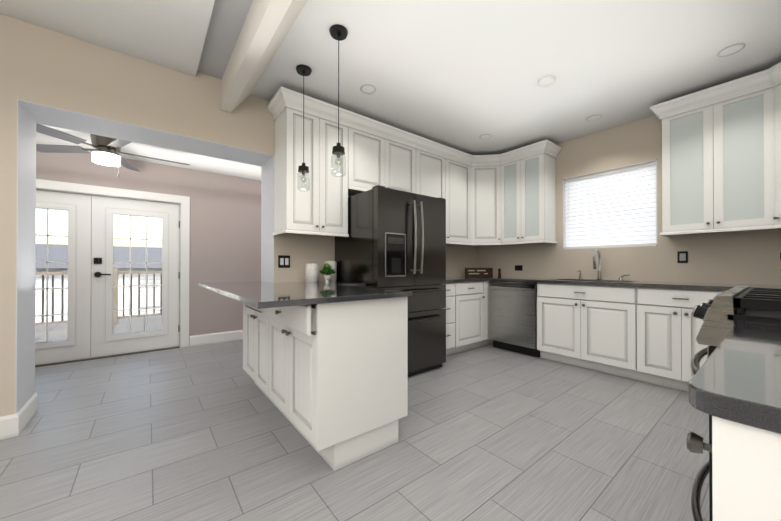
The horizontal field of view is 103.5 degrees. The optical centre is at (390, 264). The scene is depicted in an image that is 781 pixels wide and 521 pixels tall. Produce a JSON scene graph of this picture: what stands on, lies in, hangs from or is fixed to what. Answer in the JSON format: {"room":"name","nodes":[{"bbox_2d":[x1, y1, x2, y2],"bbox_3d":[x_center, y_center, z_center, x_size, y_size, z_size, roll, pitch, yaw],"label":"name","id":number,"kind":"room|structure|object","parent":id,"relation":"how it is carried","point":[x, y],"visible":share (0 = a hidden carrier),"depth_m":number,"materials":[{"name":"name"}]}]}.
{"room":"kitchen","nodes":[
{"label":"kitchen","id":0,"kind":"room"},
{"bbox_2d":[36,151,260,345],"bbox_3d":[-2.997,-0.094,3.991,5.600,2.370,0.200,0,0,-38],"label":"wall","id":1,"kind":"structure","parent":0,"point":[225,228],"depth_m":4.24,"materials":[{"name":"paint"}]},
{"bbox_2d":[35,190,91,364],"bbox_3d":[-3.792,0.137,3.302,0.842,1.875,0.063,0,0,-38],"label":"french door","id":2,"kind":"structure","parent":1,"relation":"in","point":[75,344],"depth_m":3.45,"materials":[{"name":"white paint"}]},
{"bbox_2d":[35,179,189,366],"bbox_3d":[-3.484,0.092,3.594,1.895,1.995,0.218,0,0,-38],"label":"door frame","id":3,"kind":"structure","parent":1,"relation":"attached to","point":[91,190],"depth_m":3.98,"materials":[{"name":"white paint"}]},
{"bbox_2d":[91,195,179,357],"bbox_3d":[-3.112,0.139,3.805,0.842,1.875,0.115,0,0,-38],"label":"french door","id":4,"kind":"structure","parent":1,"relation":"in","point":[105,341],"depth_m":3.76,"materials":[{"name":"white paint"}]},
{"bbox_2d":[190,330,242,346],"bbox_3d":[-1.783,1.025,4.806,2.275,0.140,0.016,0,0,-38],"label":"baseboard","id":5,"kind":"structure","parent":1,"relation":"attached to","point":[196,340],"depth_m":4.29,"materials":[{"name":"white paint"}]},
{"bbox_2d":[36,124,260,180],"bbox_3d":[-2.536,-1.331,3.412,5.600,0.100,1.690,0,0,-38],"label":"ceiling","id":6,"kind":"structure","parent":0,"point":[216,165],"depth_m":3.68,"materials":[{"name":"paint"}]},
{"bbox_2d":[36,123,189,176],"bbox_3d":[-2.785,-1.085,3.101,1.294,0.394,1.336,0,0,-38],"label":"ceiling fan","id":7,"kind":"object","parent":6,"relation":"hanging from","point":[106,151],"visible":0.85,"depth_m":2.98,"materials":[{"name":"grey metal"}]},
{"bbox_2d":[0,14,477,416],"bbox_3d":[-1.411,-0.284,2.966,7.220,2.740,0.404,0,0,-38],"label":"wall","id":8,"kind":"structure","parent":0,"point":[48,77],"depth_m":2.21,"materials":[{"name":"paint"}]},
{"bbox_2d":[0,410,21,439],"bbox_3d":[-3.155,1.009,1.316,2.046,0.140,0.016,0,0,-38],"label":"baseboard","id":9,"kind":"structure","parent":8,"relation":"attached to","point":[12,425],"depth_m":1.92,"materials":[{"name":"white paint"}]},
{"bbox_2d":[19,392,37,431],"bbox_3d":[-2.484,1.012,2.104,0.016,0.140,0.390,0,0,-38],"label":"baseboard","id":10,"kind":"structure","parent":8,"relation":"attached to","point":[30,408],"depth_m":2.12,"materials":[{"name":"white paint"}]},
{"bbox_2d":[278,255,289,267],"bbox_3d":[-1.034,-0.029,2.998,0.115,0.120,0.008,0,0,-38],"label":"light switch","id":11,"kind":"object","parent":8,"relation":"attached to","point":[283,261],"visible":1,"depth_m":2.99,"materials":[{"name":"black plastic"}]},
{"bbox_2d":[271,102,326,234],"bbox_3d":[-0.866,-0.854,2.930,0.370,1.101,0.329,0,0,-38],"label":"upper cabinet","id":12,"kind":"object","parent":8,"relation":"attached to","point":[296,211],"depth_m":2.81,"materials":[{"name":"white wood"}]},
{"bbox_2d":[315,114,354,236],"bbox_3d":[-0.645,-0.853,3.104,0.430,1.101,0.329,0,0,-38],"label":"upper cabinet","id":13,"kind":"object","parent":8,"relation":"attached to","point":[339,188],"depth_m":3.02,"materials":[{"name":"white wood"}]},
{"bbox_2d":[355,126,390,194],"bbox_3d":[-0.320,-1.092,3.362,0.520,0.620,0.329,0,0,-38],"label":"upper cabinet","id":14,"kind":"object","parent":8,"relation":"attached to","point":[372,148],"depth_m":3.25,"materials":[{"name":"white wood"}]},
{"bbox_2d":[391,138,418,193],"bbox_3d":[-0.006,-1.091,3.610,0.519,0.620,0.329,0,0,-38],"label":"upper cabinet","id":15,"kind":"object","parent":8,"relation":"attached to","point":[404,155],"depth_m":3.54,"materials":[{"name":"white wood"}]},
{"bbox_2d":[419,146,442,197],"bbox_3d":[0.402,-0.849,3.931,0.642,1.101,0.329,0,0,-38],"label":"upper cabinet","id":16,"kind":"object","parent":8,"relation":"attached to","point":[430,161],"depth_m":3.80,"materials":[{"name":"white wood"}]},
{"bbox_2d":[443,154,470,245],"bbox_3d":[0.817,-0.847,4.232,0.627,1.101,0.369,0,0,-38],"label":"upper cabinet","id":17,"kind":"object","parent":8,"relation":"attached to","point":[456,171],"depth_m":4.11,"materials":[{"name":"white wood"}]},
{"bbox_2d":[471,155,506,245],"bbox_3d":[1.336,-0.846,4.450,0.671,1.101,0.670,0,0,-38],"label":"upper cabinet","id":18,"kind":"object","parent":8,"relation":"attached to","point":[486,173],"depth_m":4.26,"materials":[{"name":"white wood"}]},
{"bbox_2d":[0,340,708,520],"bbox_3d":[-0.681,1.133,2.195,7.020,0.100,5.880,0,0,-38],"label":"floor","id":19,"kind":"structure","parent":0,"point":[210,432],"depth_m":1.79,"materials":[{"name":"tile"}]},
{"bbox_2d":[243,303,262,391],"bbox_3d":[-0.845,0.642,2.634,0.589,0.884,0.810,0,0,-38],"label":"base cabinet","id":20,"kind":"object","parent":19,"relation":"on","point":[252,316],"depth_m":2.52,"materials":[{"name":"white wood"}]},
{"bbox_2d":[263,297,407,470],"bbox_3d":[-0.399,0.640,2.071,0.599,0.884,0.871,0,0,-38],"label":"base cabinet","id":21,"kind":"object","parent":19,"relation":"on","point":[330,381],"depth_m":1.72,"materials":[{"name":"white wood"}]},
{"bbox_2d":[199,281,411,308],"bbox_3d":[-0.721,0.184,2.492,1.199,0.029,1.990,0,0,-38],"label":"countertop","id":22,"kind":"structure","parent":21,"relation":"on","point":[259,294],"depth_m":1.83,"materials":[{"name":"stone"}]},
{"bbox_2d":[305,264,317,281],"bbox_3d":[-0.784,0.081,3.074,0.128,0.183,0.128,0,0,-38],"label":"canister","id":23,"kind":"object","parent":22,"relation":"on","point":[311,272],"visible":1,"depth_m":3.02,"materials":[{"name":"ceramic"}]},
{"bbox_2d":[320,263,335,281],"bbox_3d":[-0.610,0.078,3.000,0.177,0.188,0.156,0,0,-38],"label":"potted plant","id":24,"kind":"object","parent":22,"relation":"on","point":[327,270],"visible":1,"depth_m":2.98,"materials":[{"name":"green plant"}]},
{"bbox_2d":[325,261,336,280],"bbox_3d":[-0.625,0.066,3.219,0.122,0.213,0.122,0,0,-38],"label":"canister","id":25,"kind":"object","parent":22,"relation":"on","point":[333,264],"visible":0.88,"depth_m":3.17,"materials":[{"name":"ceramic"}]},
{"bbox_2d":[335,185,445,375],"bbox_3d":[0.017,0.194,3.253,0.890,1.787,0.870,0,0,-38],"label":"refrigerator","id":26,"kind":"object","parent":19,"relation":"on","point":[395,240],"visible":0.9,"depth_m":2.96,"materials":[{"name":"black metal"}]},
{"bbox_2d":[446,282,461,355],"bbox_3d":[0.463,0.648,3.783,0.441,0.884,0.624,0,0,-38],"label":"base cabinet","id":27,"kind":"object","parent":19,"relation":"on","point":[453,290],"depth_m":3.64,"materials":[{"name":"white wood"}]},
{"bbox_2d":[446,276,490,281],"bbox_3d":[0.692,0.191,3.944,0.992,0.029,0.660,0,0,-38],"label":"countertop","id":28,"kind":"structure","parent":27,"relation":"on","point":[448,279],"depth_m":3.90,"materials":[{"name":"stone"}]},
{"bbox_2d":[462,280,489,350],"bbox_3d":[0.847,0.649,4.086,0.660,0.884,0.624,0,0,-38],"label":"base cabinet","id":29,"kind":"object","parent":19,"relation":"on","point":[475,294],"depth_m":3.90,"materials":[{"name":"white wood"}]},
{"bbox_2d":[489,280,539,357],"bbox_3d":[1.703,0.649,3.969,0.672,0.884,0.606,0,0,-38],"label":"dishwasher","id":30,"kind":"object","parent":19,"relation":"on","point":[513,316],"visible":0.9,"depth_m":3.77,"materials":[{"name":"silver metal"}]},
{"bbox_2d":[537,296,645,381],"bbox_3d":[2.229,0.758,3.358,0.609,0.660,0.991,0,0,-38],"label":"base cabinet","id":31,"kind":"object","parent":19,"relation":"on","point":[607,336],"depth_m":3.11,"materials":[{"name":"white wood"}]},
{"bbox_2d":[626,286,725,391],"bbox_3d":[2.665,0.643,2.807,0.609,0.884,0.669,0,0,-38],"label":"base cabinet","id":32,"kind":"object","parent":19,"relation":"on","point":[647,334],"depth_m":2.66,"materials":[{"name":"white wood"}]},
{"bbox_2d":[462,276,780,289],"bbox_3d":[2.253,0.188,3.310,0.634,0.029,3.588,0,0,-38],"label":"countertop","id":33,"kind":"structure","parent":32,"relation":"on","point":[709,286],"depth_m":2.90,"materials":[{"name":"stone"}]},
{"bbox_2d":[465,268,492,276],"bbox_3d":[1.318,0.114,4.598,0.402,0.130,0.051,0,0,-3],"label":"sign box","id":34,"kind":"object","parent":33,"relation":"on","point":[478,272],"visible":1,"depth_m":4.57,"materials":[{"name":"brown wood"}]},
{"bbox_2d":[554,279,636,281],"bbox_3d":[2.199,0.282,3.376,0.396,0.213,0.756,0,0,-38],"label":"sink basin","id":35,"kind":"object","parent":33,"relation":"in","point":[594,280],"visible":0.04,"depth_m":3.50,"materials":[{"name":"silver metal"}]},
{"bbox_2d":[577,249,629,280],"bbox_3d":[2.360,0.000,3.461,0.213,0.348,0.506,0,0,-38],"label":"faucet","id":36,"kind":"object","parent":33,"relation":"on","point":[599,277],"visible":0.98,"depth_m":3.51,"materials":[{"name":"silver metal"}]},
{"bbox_2d":[758,286,780,288],"bbox_3d":[2.371,0.179,1.550,1.320,0.029,0.678,0,0,-38],"label":"countertop","id":37,"kind":"structure","parent":32,"relation":"on","point":[759,286],"depth_m":2.26,"materials":[{"name":"stone"}]},
{"bbox_2d":[687,416,780,520],"bbox_3d":[0.922,0.632,0.402,0.839,0.885,0.674,0,0,-38],"label":"base cabinet","id":38,"kind":"object","parent":19,"relation":"on","point":[746,472],"visible":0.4,"depth_m":0.36,"materials":[{"name":"white wood"}]},
{"bbox_2d":[689,319,780,433],"bbox_3d":[0.921,0.174,0.400,0.846,0.029,0.669,0,0,-38],"label":"countertop","id":39,"kind":"structure","parent":38,"relation":"on","point":[736,377],"depth_m":0.43,"materials":[{"name":"stone"}]},
{"bbox_2d":[690,286,780,520],"bbox_3d":[1.509,0.586,0.956,0.756,0.982,0.810,0,0,-38],"label":"range","id":40,"kind":"object","parent":19,"relation":"on","point":[722,314],"visible":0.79,"depth_m":0.98,"materials":[{"name":"silver metal"}]},
{"bbox_2d":[0,0,780,154],"bbox_3d":[-0.236,-1.661,1.483,7.220,0.200,4.190,0,0,-38],"label":"ceiling","id":41,"kind":"structure","parent":0,"point":[463,75],"depth_m":2.25,"materials":[{"name":"paint"}]},
{"bbox_2d":[220,0,307,112],"bbox_3d":[-0.264,-1.451,1.332,0.250,0.220,3.590,0,0,-38],"label":"ceiling beam","id":42,"kind":"structure","parent":41,"relation":"attached to","point":[268,25],"depth_m":1.98,"materials":[{"name":"paint"}]},
{"bbox_2d":[296,64,311,190],"bbox_3d":[-0.691,-1.073,2.452,0.124,0.964,0.124,0,0,-38],"label":"pendant light","id":43,"kind":"object","parent":41,"relation":"hanging from","point":[303,71],"visible":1,"depth_m":2.45,"materials":[{"name":"black metal"}]},
{"bbox_2d":[329,24,347,176],"bbox_3d":[-0.346,-1.075,2.055,0.124,0.964,0.124,0,0,-38],"label":"pendant light","id":44,"kind":"object","parent":41,"relation":"hanging from","point":[338,32],"visible":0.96,"depth_m":2.05,"materials":[{"name":"black metal"}]},
{"bbox_2d":[360,85,375,93],"bbox_3d":[-0.199,-1.552,2.728,0.135,0.006,0.135,0,0,-44],"label":"recessed light","id":45,"kind":"object","parent":41,"relation":"in","point":[367,89],"depth_m":2.73,"materials":[{"name":"white paint"}]},
{"bbox_2d":[480,134,490,138],"bbox_3d":[1.151,-1.547,3.729,0.135,0.006,0.135,0,0,-44],"label":"recessed light","id":46,"kind":"object","parent":41,"relation":"in","point":[486,136],"depth_m":3.72,"materials":[{"name":"white paint"}]},
{"bbox_2d":[538,76,554,86],"bbox_3d":[1.316,-1.539,2.599,0.132,0.031,0.132,0,0,-38],"label":"smoke detector","id":47,"kind":"object","parent":41,"relation":"attached to","point":[546,81],"visible":0.98,"depth_m":2.57,"materials":[{"name":"white plastic"}]},
{"bbox_2d":[586,115,601,120],"bbox_3d":[2.148,-1.549,3.255,0.135,0.006,0.135,0,0,13],"label":"recessed light","id":48,"kind":"object","parent":41,"relation":"in","point":[595,117],"depth_m":3.25,"materials":[{"name":"white paint"}]},
{"bbox_2d":[717,44,744,56],"bbox_3d":[2.469,-1.554,2.235,0.135,0.006,0.135,0,0,-44],"label":"recessed light","id":49,"kind":"object","parent":41,"relation":"in","point":[725,52],"depth_m":2.24,"materials":[{"name":"white paint"}]},
{"bbox_2d":[478,115,780,284],"bbox_3d":[2.520,-0.230,3.650,0.200,2.640,4.190,0,0,-38],"label":"wall","id":50,"kind":"structure","parent":0,"point":[744,257],"depth_m":3.32,"materials":[{"name":"paint"}]},
{"bbox_2d":[515,265,522,270],"bbox_3d":[1.817,0.047,4.371,0.008,0.075,0.115,0,0,-38],"label":"outlet","id":51,"kind":"object","parent":50,"relation":"attached to","point":[518,267],"visible":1,"depth_m":4.36,"materials":[{"name":"black plastic"}]},
{"bbox_2d":[503,154,534,244],"bbox_3d":[1.720,-0.848,4.206,0.370,1.101,0.403,0,0,-38],"label":"upper cabinet","id":52,"kind":"object","parent":50,"relation":"attached to","point":[507,198],"depth_m":4.07,"materials":[{"name":"white wood"}]},
{"bbox_2d":[527,150,557,241],"bbox_3d":[1.897,-0.849,4.013,0.330,1.101,0.357,0,0,-38],"label":"upper cabinet","id":53,"kind":"object","parent":50,"relation":"attached to","point":[541,164],"depth_m":3.86,"materials":[{"name":"white wood"}]},
{"bbox_2d":[563,159,657,249],"bbox_3d":[2.553,-0.640,3.611,0.198,0.900,0.925,0,0,-38],"label":"window","id":54,"kind":"structure","parent":50,"relation":"in","point":[564,218],"depth_m":3.60,"materials":[{"name":"white paint"}]},
{"bbox_2d":[565,161,655,247],"bbox_3d":[2.507,-0.642,3.575,0.064,0.871,0.897,0,0,-38],"label":"window blind","id":55,"kind":"object","parent":54,"relation":"attached to","point":[573,241],"visible":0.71,"depth_m":3.53,"materials":[{"name":"white plastic"}]},
{"bbox_2d":[677,251,687,262],"bbox_3d":[2.874,-0.073,3.031,0.008,0.115,0.075,0,0,-38],"label":"light switch","id":56,"kind":"object","parent":50,"relation":"attached to","point":[682,256],"visible":1,"depth_m":3.03,"materials":[{"name":"black plastic"}]},
{"bbox_2d":[658,102,729,236],"bbox_3d":[2.812,-0.854,2.854,0.329,1.101,0.397,0,0,-38],"label":"upper cabinet","id":57,"kind":"object","parent":50,"relation":"attached to","point":[681,168],"depth_m":2.81,"materials":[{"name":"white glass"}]},
{"bbox_2d":[698,82,780,230],"bbox_3d":[2.983,-0.855,2.605,0.370,1.101,0.443,0,0,-38],"label":"upper cabinet","id":58,"kind":"object","parent":50,"relation":"attached to","point":[721,157],"depth_m":2.57,"materials":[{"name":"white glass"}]},
{"bbox_3d":[0.921,-0.299,-0.152,7.020,2.740,0.200,0,0,-38],"label":"wall","id":59,"kind":"structure","parent":0,"visible":0},
{"bbox_2d":[758,62,780,225],"bbox_3d":[3.143,-0.857,2.159,0.671,1.101,0.670,0,0,-38],"label":"upper cabinet","id":60,"kind":"object","parent":59,"relation":"attached to","point":[769,80],"depth_m":2.40,"materials":[{"name":"white wood"}]},
{"label":"outside","id":61,"kind":"structure","parent":0,"visible":0},
{"bbox_3d":[-15.145,2.764,19.053,60.000,0.200,31.400,0,0,-38],"label":"ground","id":62,"kind":"structure","parent":61,"visible":0},
{"bbox_2d":[35,267,161,342],"bbox_3d":[-4.322,1.323,5.340,10.000,2.550,3.550,0,0,-38],"label":"deck","id":63,"kind":"object","parent":62,"relation":"on","point":[120,320],"depth_m":5.66,"materials":[{"name":"beige wood"}]},
{"bbox_2d":[35,244,161,322],"bbox_3d":[-12.405,0.910,13.167,15.600,3.450,6.650,0,0,-38],"label":"house","id":64,"kind":"structure","parent":62,"relation":"on","point":[53,257],"depth_m":11.47,"materials":[{"name":"grey"}]},
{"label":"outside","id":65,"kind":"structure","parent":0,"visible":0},
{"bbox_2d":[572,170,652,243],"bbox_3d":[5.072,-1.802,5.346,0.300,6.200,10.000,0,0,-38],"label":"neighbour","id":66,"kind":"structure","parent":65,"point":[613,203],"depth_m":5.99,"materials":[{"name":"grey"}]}
]}

